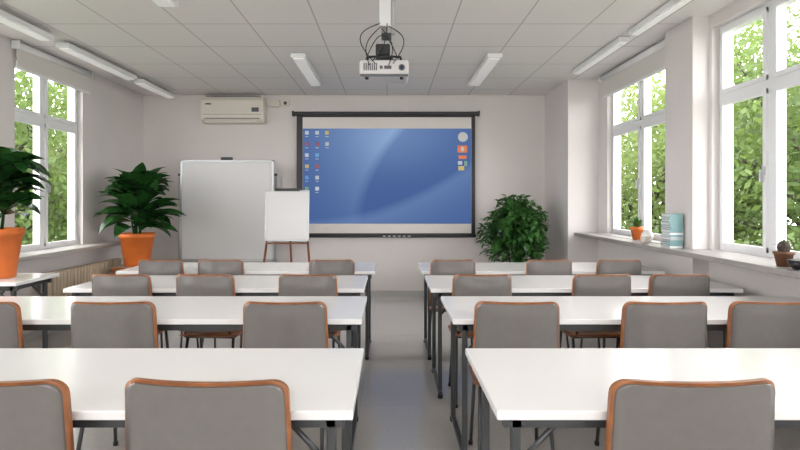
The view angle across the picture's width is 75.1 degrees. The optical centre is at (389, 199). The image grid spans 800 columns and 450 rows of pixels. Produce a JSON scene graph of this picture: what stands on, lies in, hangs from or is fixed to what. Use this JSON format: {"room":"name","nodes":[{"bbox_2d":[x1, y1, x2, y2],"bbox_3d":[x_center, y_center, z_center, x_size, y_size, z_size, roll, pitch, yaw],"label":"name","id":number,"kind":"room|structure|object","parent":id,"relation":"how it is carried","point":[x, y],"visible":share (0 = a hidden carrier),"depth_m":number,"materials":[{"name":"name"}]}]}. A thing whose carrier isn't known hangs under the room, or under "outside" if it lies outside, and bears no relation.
{"room":"classroom","nodes":[
{"label":"classroom","id":0,"kind":"room"},
{"bbox_2d":[0,35,142,334],"bbox_3d":[-3.585,-0.055,2.900,0.140,2.870,9.000,0,0,0],"label":"wall","id":1,"kind":"structure","parent":0,"point":[110,117],"depth_m":6.14,"materials":[{"name":"paint"}]},
{"bbox_2d":[23,330,58,343],"bbox_3d":[-3.507,1.335,2.893,0.015,0.090,8.985,0,0,0],"label":"baseboard","id":2,"kind":"structure","parent":1,"relation":"attached to","point":[36,334],"depth_m":5.11,"materials":[{"name":"grey paint"}]},
{"bbox_2d":[15,60,76,252],"bbox_3d":[-3.594,-0.415,5.410,0.130,1.850,1.080,0,0,0],"label":"window","id":3,"kind":"structure","parent":1,"relation":"in","point":[39,118],"depth_m":5.39,"materials":[{"name":"white plastic"}]},
{"bbox_2d":[11,40,92,93],"bbox_3d":[-3.465,-1.350,5.410,0.080,0.260,1.192,0,0,0],"label":"roller blind","id":4,"kind":"object","parent":3,"relation":"attached to","point":[31,60],"visible":1,"depth_m":5.30,"materials":[{"name":"white fabric"}]},
{"bbox_2d":[19,241,120,261],"bbox_3d":[-3.402,0.530,3.550,0.225,0.040,5.900,0,0,0],"label":"windowsill","id":5,"kind":"structure","parent":1,"relation":"attached to","point":[72,249],"depth_m":5.36,"materials":[{"name":"grey stone"}]},
{"bbox_2d":[143,95,544,290],"bbox_3d":[-0.468,-0.055,7.500,6.375,2.870,0.200,0,0,0],"label":"wall","id":6,"kind":"structure","parent":0,"point":[509,129],"depth_m":7.40,"materials":[{"name":"paint"}]},
{"bbox_2d":[201,96,267,123],"bbox_3d":[-2.170,-1.260,7.292,0.890,0.371,0.212,0,0,0],"label":"air conditioner","id":7,"kind":"object","parent":6,"relation":"attached to","point":[214,109],"visible":1,"depth_m":7.20,"materials":[{"name":"beige plastic"}]},
{"bbox_2d":[270,100,289,106],"bbox_3d":[-1.560,-1.370,7.369,0.280,0.100,0.058,0,0,0],"label":"junction box","id":8,"kind":"object","parent":6,"relation":"attached to","point":[273,103],"visible":1,"depth_m":7.35,"materials":[{"name":"beige plastic"}]},
{"bbox_2d":[292,111,479,237],"bbox_3d":[-0.058,-0.362,7.351,2.645,1.785,0.092,0,0,0],"label":"projection screen","id":9,"kind":"object","parent":6,"relation":"attached to","point":[366,174],"visible":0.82,"depth_m":7.35,"materials":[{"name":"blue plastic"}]},
{"bbox_2d":[361,291,427,296],"bbox_3d":[-0.655,1.335,7.393,5.720,0.090,0.015,0,0,0],"label":"baseboard","id":10,"kind":"structure","parent":6,"relation":"attached to","point":[373,293],"depth_m":7.38,"materials":[{"name":"grey paint"}]},
{"bbox_2d":[0,0,734,94],"bbox_3d":[-0.468,-1.540,2.900,6.595,0.100,9.400,0,0,0],"label":"ceiling","id":11,"kind":"structure","parent":0,"point":[194,47],"depth_m":4.74,"materials":[{"name":"tile"}]},
{"bbox_2d":[0,9,53,40],"bbox_3d":[-3.030,-1.445,3.925,0.130,0.090,1.350,0,0,0],"label":"ceiling light","id":12,"kind":"object","parent":11,"relation":"attached to","point":[6,18],"visible":1,"depth_m":4.25,"materials":[{"name":"white paint"}]},
{"bbox_2d":[55,43,136,79],"bbox_3d":[-3.030,-1.445,5.450,0.130,0.090,1.300,0,0,0],"label":"ceiling light","id":13,"kind":"object","parent":11,"relation":"attached to","point":[69,48],"visible":1,"depth_m":5.26,"materials":[{"name":"white paint"}]},
{"bbox_2d":[133,79,175,97],"bbox_3d":[-3.030,-1.445,6.725,0.130,0.090,0.950,0,0,0],"label":"ceiling light","id":14,"kind":"object","parent":11,"relation":"attached to","point":[143,83],"visible":0.98,"depth_m":6.59,"materials":[{"name":"white paint"}]},
{"bbox_2d":[152,0,178,6],"bbox_3d":[-1.650,-1.460,3.240,0.150,0.060,1.280,0,0,0],"label":"ceiling light","id":15,"kind":"object","parent":11,"relation":"attached to","point":[161,3],"visible":1,"depth_m":3.80,"materials":[{"name":"white paint"}]},
{"bbox_2d":[291,53,321,85],"bbox_3d":[-0.930,-1.460,5.900,0.150,0.060,1.300,0,0,0],"label":"ceiling light","id":16,"kind":"object","parent":11,"relation":"attached to","point":[301,60],"visible":1,"depth_m":5.70,"materials":[{"name":"white paint"}]},
{"bbox_2d":[359,0,408,82],"bbox_3d":[-0.040,-1.163,3.691,0.340,0.655,0.298,0,0,0],"label":"ceiling projector","id":17,"kind":"object","parent":11,"relation":"hanging from","point":[384,69],"depth_m":3.61,"materials":[{"name":"white plastic"}]},
{"bbox_2d":[468,53,501,85],"bbox_3d":[1.060,-1.460,5.900,0.150,0.060,1.300,0,0,0],"label":"ceiling light","id":18,"kind":"object","parent":11,"relation":"attached to","point":[490,61],"visible":1,"depth_m":5.70,"materials":[{"name":"white paint"}]},
{"bbox_2d":[572,37,629,73],"bbox_3d":[2.130,-1.460,5.335,0.100,0.060,1.230,0,0,0],"label":"ceiling light","id":19,"kind":"object","parent":11,"relation":"attached to","point":[619,42],"visible":1,"depth_m":5.16,"materials":[{"name":"white paint"}]},
{"bbox_2d":[628,0,690,34],"bbox_3d":[2.130,-1.460,3.575,0.100,0.060,1.950,0,0,0],"label":"ceiling light","id":20,"kind":"object","parent":11,"relation":"attached to","point":[671,6],"visible":1,"depth_m":4.09,"materials":[{"name":"white paint"}]},
{"bbox_2d":[24,297,799,449],"bbox_3d":[-0.468,1.430,2.900,6.375,0.100,9.400,0,0,0],"label":"floor","id":21,"kind":"structure","parent":0,"point":[400,408],"depth_m":3.60,"materials":[{"name":"plastic"}]},
{"bbox_2d":[0,301,23,347],"bbox_3d":[-2.013,0.937,2.725,0.428,0.886,0.469,0,0,2],"label":"chair","id":22,"kind":"object","parent":21,"relation":"on","point":[11,329],"visible":0.24,"depth_m":2.52,"materials":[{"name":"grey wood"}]},
{"bbox_2d":[0,273,58,347],"bbox_3d":[-2.985,0.990,4.030,0.530,0.780,0.500,0,0,0],"label":"side table","id":23,"kind":"object","parent":21,"relation":"on","point":[21,280],"visible":0.38,"depth_m":4.06,"materials":[{"name":"laminate"}]},
{"bbox_2d":[0,146,52,278],"bbox_3d":[-3.045,0.068,4.017,0.731,1.065,0.678,0,0,0],"label":"rubber plant","id":24,"kind":"object","parent":23,"relation":"on","point":[14,163],"visible":1,"depth_m":4.01,"materials":[{"name":"green plant"}]},
{"bbox_2d":[0,379,74,449],"bbox_3d":[-1.127,0.937,1.626,0.480,0.886,0.469,0,0,1],"label":"chair","id":25,"kind":"object","parent":21,"relation":"on","point":[36,414],"visible":1,"depth_m":1.42,"materials":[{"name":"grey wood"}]},
{"bbox_2d":[41,258,121,295],"bbox_3d":[-3.417,1.050,5.846,0.163,0.660,1.532,0,0,0],"label":"radiator","id":26,"kind":"object","parent":21,"relation":"on","point":[76,275],"visible":0.41,"depth_m":5.57,"materials":[{"name":"beige metal"}]},
{"bbox_2d":[70,301,157,449],"bbox_3d":[-1.361,0.937,2.726,0.428,0.886,0.469,0,0,0],"label":"chair","id":27,"kind":"object","parent":21,"relation":"on","point":[93,324],"visible":0.41,"depth_m":2.51,"materials":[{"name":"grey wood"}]},
{"bbox_2d":[110,265,129,274],"bbox_3d":[-3.000,1.077,6.150,0.400,0.605,0.400,0,0,0],"label":"plant stand","id":28,"kind":"object","parent":21,"relation":"on","point":[121,267],"visible":0.19,"depth_m":5.96,"materials":[{"name":"orange wood"}]},
{"bbox_2d":[93,162,185,266],"bbox_3d":[-2.916,0.172,6.121,0.965,1.207,0.988,0,0,-39],"label":"potted leafy plant","id":29,"kind":"object","parent":28,"relation":"on","point":[134,190],"visible":0.98,"depth_m":6.02,"materials":[{"name":"green plant"}]},
{"bbox_2d":[92,274,168,347],"bbox_3d":[-1.799,0.937,3.656,0.409,0.886,0.469,0,0,0],"label":"chair","id":30,"kind":"object","parent":21,"relation":"on","point":[102,284],"visible":0.36,"depth_m":3.44,"materials":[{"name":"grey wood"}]},
{"bbox_2d":[138,259,198,347],"bbox_3d":[-1.905,0.937,4.506,0.390,0.886,0.469,0,0,2],"label":"chair","id":31,"kind":"object","parent":21,"relation":"on","point":[149,267],"visible":0.36,"depth_m":4.29,"materials":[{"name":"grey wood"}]},
{"bbox_2d":[0,348,363,449],"bbox_3d":[-1.304,0.995,1.823,2.393,0.770,0.640,0,0,0],"label":"school desk","id":32,"kind":"object","parent":21,"relation":"on","point":[323,383],"visible":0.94,"depth_m":1.84,"materials":[{"name":"laminate"}]},
{"bbox_2d":[0,296,366,449],"bbox_3d":[-1.323,0.995,2.980,2.355,0.770,0.640,0,0,0],"label":"school desk","id":33,"kind":"object","parent":21,"relation":"on","point":[346,313],"visible":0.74,"depth_m":2.92,"materials":[{"name":"laminate"}]},
{"bbox_2d":[125,377,292,449],"bbox_3d":[-0.506,0.937,1.626,0.480,0.886,0.469,0,0,2],"label":"chair","id":34,"kind":"object","parent":21,"relation":"on","point":[159,414],"visible":1,"depth_m":1.41,"materials":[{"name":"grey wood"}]},
{"bbox_2d":[176,274,242,347],"bbox_3d":[-1.231,0.937,3.655,0.409,0.886,0.469,0,0,2],"label":"chair","id":35,"kind":"object","parent":21,"relation":"on","point":[186,284],"visible":0.5,"depth_m":3.44,"materials":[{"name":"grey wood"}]},
{"bbox_2d":[63,275,367,347],"bbox_3d":[-1.214,0.995,3.895,2.072,0.770,0.640,0,0,0],"label":"school desk","id":36,"kind":"object","parent":21,"relation":"on","point":[162,285],"visible":0.2,"depth_m":3.71,"materials":[{"name":"laminate"}]},
{"bbox_2d":[198,259,243,347],"bbox_3d":[-1.412,0.937,4.506,0.390,0.886,0.469,0,0,-1],"label":"chair","id":37,"kind":"object","parent":21,"relation":"on","point":[205,267],"visible":0.28,"depth_m":4.29,"materials":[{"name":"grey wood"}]},
{"bbox_2d":[178,157,276,261],"bbox_3d":[-2.190,0.403,7.000,1.344,1.955,0.540,0,0,0],"label":"whiteboard","id":38,"kind":"object","parent":21,"relation":"on","point":[222,201],"visible":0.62,"depth_m":6.99,"materials":[{"name":"white plastic"}]},
{"bbox_2d":[116,262,376,359],"bbox_3d":[-1.240,0.995,4.770,2.220,0.770,0.640,0,0,0],"label":"school desk","id":39,"kind":"object","parent":21,"relation":"on","point":[250,268],"visible":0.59,"depth_m":4.56,"materials":[{"name":"laminate"}]},
{"bbox_2d":[243,301,328,449],"bbox_3d":[-0.513,0.937,2.726,0.428,0.886,0.469,0,0,1],"label":"chair","id":40,"kind":"object","parent":21,"relation":"on","point":[265,324],"visible":0.44,"depth_m":2.51,"materials":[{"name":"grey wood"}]},
{"bbox_2d":[263,188,309,261],"bbox_3d":[-1.275,0.619,6.600,0.718,1.528,0.567,0,0,0],"label":"easel","id":41,"kind":"object","parent":21,"relation":"on","point":[287,210],"visible":0.87,"depth_m":6.44,"materials":[{"name":"white paper"}]},
{"bbox_2d":[279,274,340,347],"bbox_3d":[-0.543,0.937,3.656,0.409,0.886,0.469,0,0,2],"label":"chair","id":42,"kind":"object","parent":21,"relation":"on","point":[289,284],"visible":0.29,"depth_m":3.44,"materials":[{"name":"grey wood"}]},
{"bbox_2d":[309,259,354,347],"bbox_3d":[-0.492,0.937,4.505,0.390,0.886,0.469,0,0,-3],"label":"chair","id":43,"kind":"object","parent":21,"relation":"on","point":[335,267],"visible":0.31,"depth_m":4.29,"materials":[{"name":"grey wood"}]},
{"bbox_2d":[429,259,475,343],"bbox_3d":[0.524,0.937,4.506,0.390,0.886,0.469,0,0,0],"label":"chair","id":44,"kind":"object","parent":21,"relation":"on","point":[437,267],"visible":0.39,"depth_m":4.29,"materials":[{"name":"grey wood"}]},
{"bbox_2d":[448,274,511,407],"bbox_3d":[0.618,0.937,3.656,0.409,0.886,0.469,0,0,0],"label":"chair","id":45,"kind":"object","parent":21,"relation":"on","point":[462,284],"visible":0.39,"depth_m":3.44,"materials":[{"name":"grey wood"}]},
{"bbox_2d":[474,194,550,261],"bbox_3d":[1.623,0.651,6.715,1.004,1.457,0.961,0,0,43],"label":"potted ficus","id":46,"kind":"object","parent":21,"relation":"on","point":[522,241],"visible":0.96,"depth_m":6.54,"materials":[{"name":"green plant"}]},
{"bbox_2d":[468,301,559,449],"bbox_3d":[0.630,0.937,2.725,0.428,0.886,0.469,0,0,3],"label":"chair","id":47,"kind":"object","parent":21,"relation":"on","point":[496,324],"visible":0.53,"depth_m":2.51,"materials":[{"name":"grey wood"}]},
{"bbox_2d":[418,262,665,359],"bbox_3d":[1.317,0.995,4.770,2.087,0.770,0.640,0,0,0],"label":"school desk","id":48,"kind":"object","parent":21,"relation":"on","point":[482,268],"visible":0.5,"depth_m":4.63,"materials":[{"name":"laminate"}]},
{"bbox_2d":[526,259,571,347],"bbox_3d":[1.329,0.937,4.506,0.390,0.886,0.469,0,0,1],"label":"chair","id":49,"kind":"object","parent":21,"relation":"on","point":[533,267],"visible":0.26,"depth_m":4.29,"materials":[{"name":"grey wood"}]},
{"bbox_2d":[425,275,742,398],"bbox_3d":[1.355,0.995,3.895,2.150,0.770,0.640,0,0,0],"label":"school desk","id":50,"kind":"object","parent":21,"relation":"on","point":[439,285],"visible":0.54,"depth_m":3.67,"materials":[{"name":"laminate"}]},
{"bbox_2d":[560,274,630,347],"bbox_3d":[1.415,0.937,3.656,0.409,0.886,0.469,0,0,-2],"label":"chair","id":51,"kind":"object","parent":21,"relation":"on","point":[582,284],"visible":0.49,"depth_m":3.44,"materials":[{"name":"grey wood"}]},
{"bbox_2d":[580,259,640,347],"bbox_3d":[1.902,0.937,4.505,0.390,0.886,0.469,0,0,-3],"label":"chair","id":52,"kind":"object","parent":21,"relation":"on","point":[603,267],"visible":0.23,"depth_m":4.29,"materials":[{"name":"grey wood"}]},
{"bbox_2d":[441,296,799,449],"bbox_3d":[1.436,0.995,2.980,2.228,0.770,0.640,0,0,0],"label":"school desk","id":53,"kind":"object","parent":21,"relation":"on","point":[576,312],"visible":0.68,"depth_m":2.98,"materials":[{"name":"laminate"}]},
{"bbox_2d":[465,348,799,449],"bbox_3d":[1.365,0.995,1.823,2.110,0.770,0.640,0,0,0],"label":"school desk","id":54,"kind":"object","parent":21,"relation":"on","point":[549,388],"visible":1,"depth_m":1.84,"materials":[{"name":"laminate"}]},
{"bbox_2d":[594,301,706,445],"bbox_3d":[1.350,0.937,2.726,0.428,0.886,0.469,0,0,0],"label":"chair","id":55,"kind":"object","parent":21,"relation":"on","point":[643,324],"visible":0.41,"depth_m":2.51,"materials":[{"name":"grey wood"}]},
{"bbox_2d":[648,274,709,330],"bbox_3d":[1.946,0.937,3.656,0.409,0.886,0.469,0,0,2],"label":"chair","id":56,"kind":"object","parent":21,"relation":"on","point":[659,284],"visible":0.37,"depth_m":3.44,"materials":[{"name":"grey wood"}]},
{"bbox_2d":[605,378,775,449],"bbox_3d":[0.843,0.937,1.626,0.480,0.886,0.469,0,0,-1],"label":"chair","id":57,"kind":"object","parent":21,"relation":"on","point":[641,414],"visible":1,"depth_m":1.41,"materials":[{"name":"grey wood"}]},
{"bbox_2d":[725,301,799,347],"bbox_3d":[1.888,0.937,2.725,0.428,0.886,0.469,0,0,3],"label":"chair","id":58,"kind":"object","parent":21,"relation":"on","point":[750,324],"visible":0.35,"depth_m":2.51,"materials":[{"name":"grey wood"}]},
{"bbox_2d":[545,80,597,261],"bbox_3d":[2.393,-0.055,6.920,0.375,2.870,0.960,0,0,0],"label":"column corner","id":59,"kind":"structure","parent":0,"point":[571,109],"depth_m":6.44,"materials":[{"name":"paint"}]},
{"bbox_2d":[665,16,708,347],"bbox_3d":[2.515,-0.055,4.420,0.130,2.870,0.420,0,0,0],"label":"pier","id":60,"kind":"object","parent":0,"point":[687,43],"visible":0.64,"depth_m":4.28,"materials":[{"name":"paint"}]},
{"bbox_2d":[598,0,799,347],"bbox_3d":[2.650,-0.055,2.900,0.140,2.870,9.000,0,0,0],"label":"wall","id":61,"kind":"structure","parent":0,"point":[752,282],"depth_m":4.17,"materials":[{"name":"paint"}]},
{"bbox_2d":[599,39,664,98],"bbox_3d":[2.530,-1.340,5.440,0.080,0.280,1.532,0,0,0],"label":"roller blind","id":62,"kind":"object","parent":61,"relation":"attached to","point":[651,61],"visible":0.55,"depth_m":5.35,"materials":[{"name":"white fabric"}]},
{"bbox_2d":[612,77,664,240],"bbox_3d":[2.654,-0.490,5.445,0.130,1.780,1.450,0,0,0],"label":"window","id":63,"kind":"structure","parent":61,"relation":"in","point":[645,120],"depth_m":5.47,"materials":[{"name":"white plastic"}]},
{"bbox_2d":[574,232,799,278],"bbox_3d":[2.455,0.417,2.920,0.350,0.045,7.040,0,0,0],"label":"windowsill","id":64,"kind":"structure","parent":61,"relation":"attached to","point":[737,260],"depth_m":3.84,"materials":[{"name":"stone"}]},
{"bbox_2d":[627,216,648,239],"bbox_3d":[2.458,0.269,5.203,0.236,0.252,0.213,0,0,0],"label":"potted succulent","id":65,"kind":"object","parent":64,"relation":"on","point":[636,231],"visible":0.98,"depth_m":5.16,"materials":[{"name":"orange ceramic"}]},
{"bbox_2d":[640,229,653,243],"bbox_3d":[2.407,0.340,4.867,0.109,0.120,0.251,0,0,28],"label":"ceramic jar","id":66,"kind":"object","parent":64,"relation":"on","point":[646,236],"visible":1,"depth_m":4.88,"materials":[{"name":"white ceramic"}]},
{"bbox_2d":[660,213,683,247],"bbox_3d":[2.373,0.258,4.385,0.133,0.284,0.164,0,0,0],"label":"book stack","id":67,"kind":"object","parent":64,"relation":"on","point":[672,233],"visible":1,"depth_m":4.31,"materials":[{"name":"teal paper"}]},
{"bbox_2d":[772,239,794,266],"bbox_3d":[2.370,0.316,3.130,0.110,0.169,0.110,0,0,0],"label":"potted cactus","id":68,"kind":"object","parent":64,"relation":"on","point":[783,252],"visible":0.95,"depth_m":3.10,"materials":[{"name":"brown ceramic"}]},
{"bbox_2d":[787,259,799,269],"bbox_3d":[2.360,0.372,2.980,0.140,0.055,0.140,0,0,0],"label":"bowl","id":69,"kind":"object","parent":64,"relation":"on","point":[794,264],"visible":1,"depth_m":2.96,"materials":[{"name":"black ceramic"}]},
{"bbox_2d":[719,0,799,258],"bbox_3d":[2.654,-0.490,3.315,0.130,1.780,1.710,0,0,0],"label":"window","id":70,"kind":"structure","parent":61,"relation":"in","point":[776,78],"depth_m":3.63,"materials":[{"name":"white plastic"}]},
{"label":"outside","id":71,"kind":"structure","parent":0,"visible":0},
{"bbox_3d":[0.000,2.630,12.500,80.000,0.100,75.000,0,0,0],"label":"lawn","id":72,"kind":"structure","parent":71,"visible":0},
{"bbox_2d":[15,69,66,244],"bbox_3d":[-7.606,-0.715,9.270,5.372,6.589,5.180,0,0,0],"label":"tree","id":73,"kind":"object","parent":72,"relation":"on","point":[57,204],"visible":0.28,"depth_m":9.27,"materials":[{"name":"green plant"}]},
{"bbox_2d":[15,73,66,240],"bbox_3d":[-8.698,-0.802,12.594,6.975,6.764,7.035,0,0,-24],"label":"tree","id":74,"kind":"object","parent":72,"relation":"on","point":[50,152],"visible":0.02,"depth_m":12.34,"materials":[{"name":"green plant"}]},
{"bbox_2d":[19,76,66,240],"bbox_3d":[-9.003,-1.504,15.501,7.460,8.169,7.278,0,0,-30],"label":"tree","id":75,"kind":"object","parent":72,"relation":"on","point":[30,76],"visible":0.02,"depth_m":15.06,"materials":[{"name":"green plant"}]},
{"bbox_2d":[30,102,66,239],"bbox_3d":[-6.300,-0.338,12.870,5.324,5.836,4.699,0,0,13],"label":"tree","id":76,"kind":"object","parent":72,"relation":"on","point":[64,220],"visible":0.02,"depth_m":11.73,"materials":[{"name":"green plant"}]},
{"bbox_2d":[621,26,798,245],"bbox_3d":[9.038,-1.555,14.607,7.186,8.270,7.544,0,0,27],"label":"tree","id":77,"kind":"object","parent":72,"relation":"on","point":[632,91],"visible":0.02,"depth_m":14.26,"materials":[{"name":"green plant"}]},
{"bbox_2d":[621,75,799,241],"bbox_3d":[6.351,-0.365,12.290,5.582,5.891,5.449,0,0,40],"label":"tree","id":78,"kind":"object","parent":72,"relation":"on","point":[629,201],"visible":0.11,"depth_m":11.64,"materials":[{"name":"green plant"}]},
{"bbox_2d":[634,0,799,250],"bbox_3d":[7.113,-0.922,8.516,5.579,7.004,5.598,0,0,33],"label":"tree","id":79,"kind":"object","parent":72,"relation":"on","point":[747,146],"visible":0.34,"depth_m":8.08,"materials":[{"name":"green plant"}]},
{"bbox_2d":[654,25,799,250],"bbox_3d":[12.993,-2.023,16.208,9.104,9.206,9.128,0,0,-10],"label":"tree","id":80,"kind":"object","parent":72,"relation":"on","point":[794,42],"visible":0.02,"depth_m":15.69,"materials":[{"name":"green plant"}]},
{"bbox_2d":[733,5,799,250],"bbox_3d":[10.031,-1.548,12.318,7.604,8.257,7.489,0,0,-40],"label":"tree","id":81,"kind":"object","parent":72,"relation":"on","point":[796,48],"visible":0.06,"depth_m":11.70,"materials":[{"name":"green plant"}]}
]}

